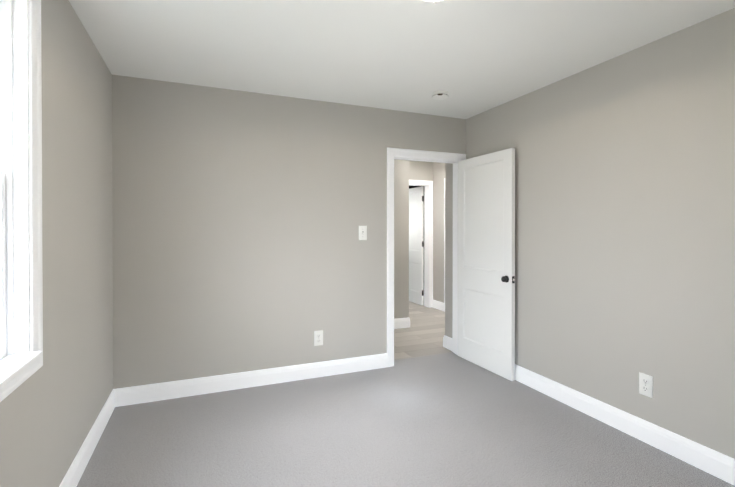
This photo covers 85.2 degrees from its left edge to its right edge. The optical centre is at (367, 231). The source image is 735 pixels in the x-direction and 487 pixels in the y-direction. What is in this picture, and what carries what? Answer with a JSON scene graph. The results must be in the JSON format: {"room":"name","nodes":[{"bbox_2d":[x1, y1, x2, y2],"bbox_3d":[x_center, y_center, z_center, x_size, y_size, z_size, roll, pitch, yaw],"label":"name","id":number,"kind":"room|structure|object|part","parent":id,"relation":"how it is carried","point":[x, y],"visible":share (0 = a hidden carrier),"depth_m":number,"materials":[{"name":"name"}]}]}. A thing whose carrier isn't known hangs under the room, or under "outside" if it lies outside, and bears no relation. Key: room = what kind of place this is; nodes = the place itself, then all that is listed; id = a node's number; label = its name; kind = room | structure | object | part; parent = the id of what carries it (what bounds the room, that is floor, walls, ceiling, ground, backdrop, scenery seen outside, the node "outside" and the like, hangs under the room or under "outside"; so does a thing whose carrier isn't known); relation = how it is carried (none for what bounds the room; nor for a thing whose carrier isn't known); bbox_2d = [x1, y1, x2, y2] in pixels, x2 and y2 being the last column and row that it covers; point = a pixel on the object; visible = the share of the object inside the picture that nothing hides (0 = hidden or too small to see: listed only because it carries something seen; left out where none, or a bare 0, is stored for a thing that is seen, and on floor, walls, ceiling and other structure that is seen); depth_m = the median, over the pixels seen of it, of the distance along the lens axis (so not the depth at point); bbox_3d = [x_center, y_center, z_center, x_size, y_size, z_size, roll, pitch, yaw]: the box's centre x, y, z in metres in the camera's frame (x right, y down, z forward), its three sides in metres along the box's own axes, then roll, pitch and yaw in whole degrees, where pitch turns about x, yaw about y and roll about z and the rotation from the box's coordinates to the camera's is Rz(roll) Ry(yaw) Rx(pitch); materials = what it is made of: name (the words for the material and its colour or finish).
{"room":"empty bedroom","nodes":[
{"label":"empty bedroom","id":0,"kind":"room"},
{"bbox_2d":[0,0,112,486],"bbox_3d":[-1.223,0.084,1.080,0.220,2.440,3.930,0,0,-22],"label":"wall","id":1,"kind":"structure","parent":0,"point":[51,408],"depth_m":1.97,"materials":[{"name":"beige paint"}]},
{"bbox_2d":[0,0,42,401],"bbox_3d":[-1.198,-0.209,1.072,0.262,1.505,1.050,0,0,-22],"label":"window","id":2,"kind":"structure","parent":1,"relation":"in","point":[20,109],"depth_m":1.50,"materials":[{"name":"white"}]},
{"bbox_3d":[-1.195,-0.194,1.073,0.096,1.349,0.864,0,0,-22],"label":"window sash","id":3,"kind":"part","parent":2,"relation":"part of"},
{"bbox_2d":[59,388,118,486],"bbox_3d":[-1.114,1.238,1.132,0.015,0.130,3.930,0,0,-22],"label":"baseboard","id":4,"kind":"structure","parent":1,"relation":"attached to","point":[74,473],"depth_m":2.29,"materials":[{"name":"white wood"}]},
{"bbox_2d":[112,75,465,388],"bbox_3d":[-0.492,0.068,3.585,3.487,2.440,0.140,0,0,-22],"label":"wall","id":5,"kind":"structure","parent":0,"point":[239,218],"depth_m":3.30,"materials":[{"name":"beige paint"}]},
{"bbox_2d":[119,353,386,405],"bbox_3d":[-0.829,1.225,3.369,2.195,0.130,0.015,0,0,-22],"label":"baseboard","id":6,"kind":"structure","parent":5,"relation":"attached to","point":[132,395],"depth_m":3.29,"materials":[{"name":"white wood"}]},
{"bbox_2d":[314,330,322,345],"bbox_3d":[-0.432,0.946,3.534,0.080,0.132,0.009,0,0,-22],"label":"outlet","id":7,"kind":"object","parent":5,"relation":"attached to","point":[318,338],"visible":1,"depth_m":3.53,"materials":[{"name":"white plastic"}]},
{"bbox_2d":[359,226,366,239],"bbox_3d":[-0.040,0.016,3.683,0.080,0.132,0.023,0,0,-22],"label":"light switch","id":8,"kind":"object","parent":5,"relation":"attached to","point":[362,232],"visible":1,"depth_m":3.69,"materials":[{"name":"white plastic"}]},
{"bbox_2d":[387,147,465,366],"bbox_3d":[0.567,0.247,4.025,0.890,2.077,0.178,0,0,-22],"label":"door frame","id":9,"kind":"structure","parent":5,"relation":"attached to","point":[392,153],"depth_m":3.82,"materials":[{"name":"white wood"}]},
{"bbox_2d":[457,148,514,380],"bbox_3d":[1.090,0.283,3.754,0.129,1.986,0.774,0,0,-24],"label":"door","id":10,"kind":"structure","parent":9,"relation":"attached to","point":[486,274],"depth_m":3.69,"materials":[{"name":"white paint"}]},
{"bbox_2d":[394,159,408,318],"bbox_3d":[-0.559,0.060,4.932,2.340,2.440,0.140,0,0,-22],"label":"wall","id":11,"kind":"structure","parent":0,"point":[401,238],"depth_m":5.26,"materials":[{"name":"beige paint"}]},
{"bbox_2d":[394,317,409,328],"bbox_3d":[-0.523,1.216,4.869,2.355,0.130,0.015,0,0,-22],"label":"baseboard","id":12,"kind":"structure","parent":11,"relation":"attached to","point":[405,323],"depth_m":5.27,"materials":[{"name":"white wood"}]},
{"bbox_2d":[69,0,734,118],"bbox_3d":[0.479,-1.214,3.898,5.527,0.120,8.130,0,0,-22],"label":"ceiling","id":13,"kind":"structure","parent":0,"point":[473,57],"depth_m":2.43,"materials":[{"name":"white paint"}]},
{"bbox_2d":[431,90,448,99],"bbox_3d":[0.606,-1.129,3.340,0.142,0.042,0.142,0,0,-22],"label":"smoke detector","id":14,"kind":"object","parent":13,"relation":"attached to","point":[440,95],"visible":1,"depth_m":3.30,"materials":[{"name":"white plastic"}]},
{"bbox_2d":[76,352,734,486],"bbox_3d":[0.300,1.329,1.783,3.167,0.060,4.090,0,0,-22],"label":"floor carpet","id":15,"kind":"object","parent":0,"point":[451,419],"visible":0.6,"depth_m":2.49,"materials":[{"name":"grey carpet"}]},
{"bbox_2d":[409,160,432,180],"bbox_3d":[0.592,0.051,6.545,1.300,2.440,0.140,0,0,-22],"label":"wall","id":16,"kind":"structure","parent":0,"point":[420,170],"depth_m":6.58,"materials":[{"name":"beige paint"}]},
{"bbox_2d":[409,186,423,304],"bbox_3d":[0.793,0.248,7.122,0.129,2.016,0.764,0,0,-22],"label":"hall door","id":17,"kind":"structure","parent":16,"relation":"in","point":[416,245],"depth_m":6.95,"materials":[{"name":"white paint"}]},
{"bbox_2d":[409,180,432,307],"bbox_3d":[0.642,0.217,6.556,0.914,2.107,0.160,0,0,-22],"label":"door frame","id":18,"kind":"structure","parent":16,"relation":"attached to","point":[428,243],"depth_m":6.65,"materials":[{"name":"white wood"}]},
{"bbox_2d":[394,301,451,359],"bbox_3d":[0.148,1.304,6.055,4.500,0.058,3.920,0,0,-22],"label":"floor","id":19,"kind":"structure","parent":0,"point":[423,334],"depth_m":4.96,"materials":[{"name":"brown wood"}]},
{"bbox_2d":[433,162,443,302],"bbox_3d":[1.571,0.056,5.694,0.140,2.440,2.180,0,0,-22],"label":"wall","id":20,"kind":"structure","parent":0,"point":[441,171],"depth_m":6.51,"materials":[{"name":"beige paint"}]},
{"bbox_2d":[433,300,443,310],"bbox_3d":[1.151,1.206,6.512,0.015,0.130,0.363,0,0,-22],"label":"baseboard","id":21,"kind":"structure","parent":20,"relation":"attached to","point":[439,305],"depth_m":6.49,"materials":[{"name":"white wood"}]},
{"bbox_2d":[444,178,444,311],"bbox_3d":[1.459,0.221,5.941,0.158,2.107,0.914,0,0,-22],"label":"door frame","id":22,"kind":"structure","parent":20,"relation":"attached to","point":[444,178],"depth_m":6.32,"materials":[{"name":"white wood"}]},
{"bbox_2d":[444,163,452,337],"bbox_3d":[1.381,0.063,4.539,1.050,2.440,0.190,0,0,-22],"label":"wall","id":23,"kind":"structure","parent":0,"point":[448,167],"depth_m":4.36,"materials":[{"name":"beige paint"}]},
{"bbox_2d":[443,335,451,347],"bbox_3d":[1.345,1.217,4.643,1.088,0.130,0.015,0,0,-22],"label":"baseboard","id":24,"kind":"structure","parent":23,"relation":"attached to","point":[447,341],"depth_m":4.37,"materials":[{"name":"white wood"}]},
{"bbox_2d":[466,8,734,458],"bbox_3d":[1.859,0.076,2.280,0.140,2.440,4.070,0,0,-22],"label":"wall","id":25,"kind":"structure","parent":0,"point":[624,219],"depth_m":2.52,"materials":[{"name":"beige paint"}]},
{"bbox_2d":[515,364,734,485],"bbox_3d":[1.761,1.231,2.322,0.015,0.130,3.930,0,0,-22],"label":"baseboard","id":26,"kind":"structure","parent":25,"relation":"attached to","point":[719,465],"depth_m":2.49,"materials":[{"name":"white wood"}]},
{"bbox_2d":[639,372,652,397],"bbox_3d":[1.708,0.945,2.456,0.009,0.132,0.080,0,0,-22],"label":"outlet","id":27,"kind":"object","parent":25,"relation":"attached to","point":[645,384],"visible":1,"depth_m":2.45,"materials":[{"name":"white plastic"}]}
]}

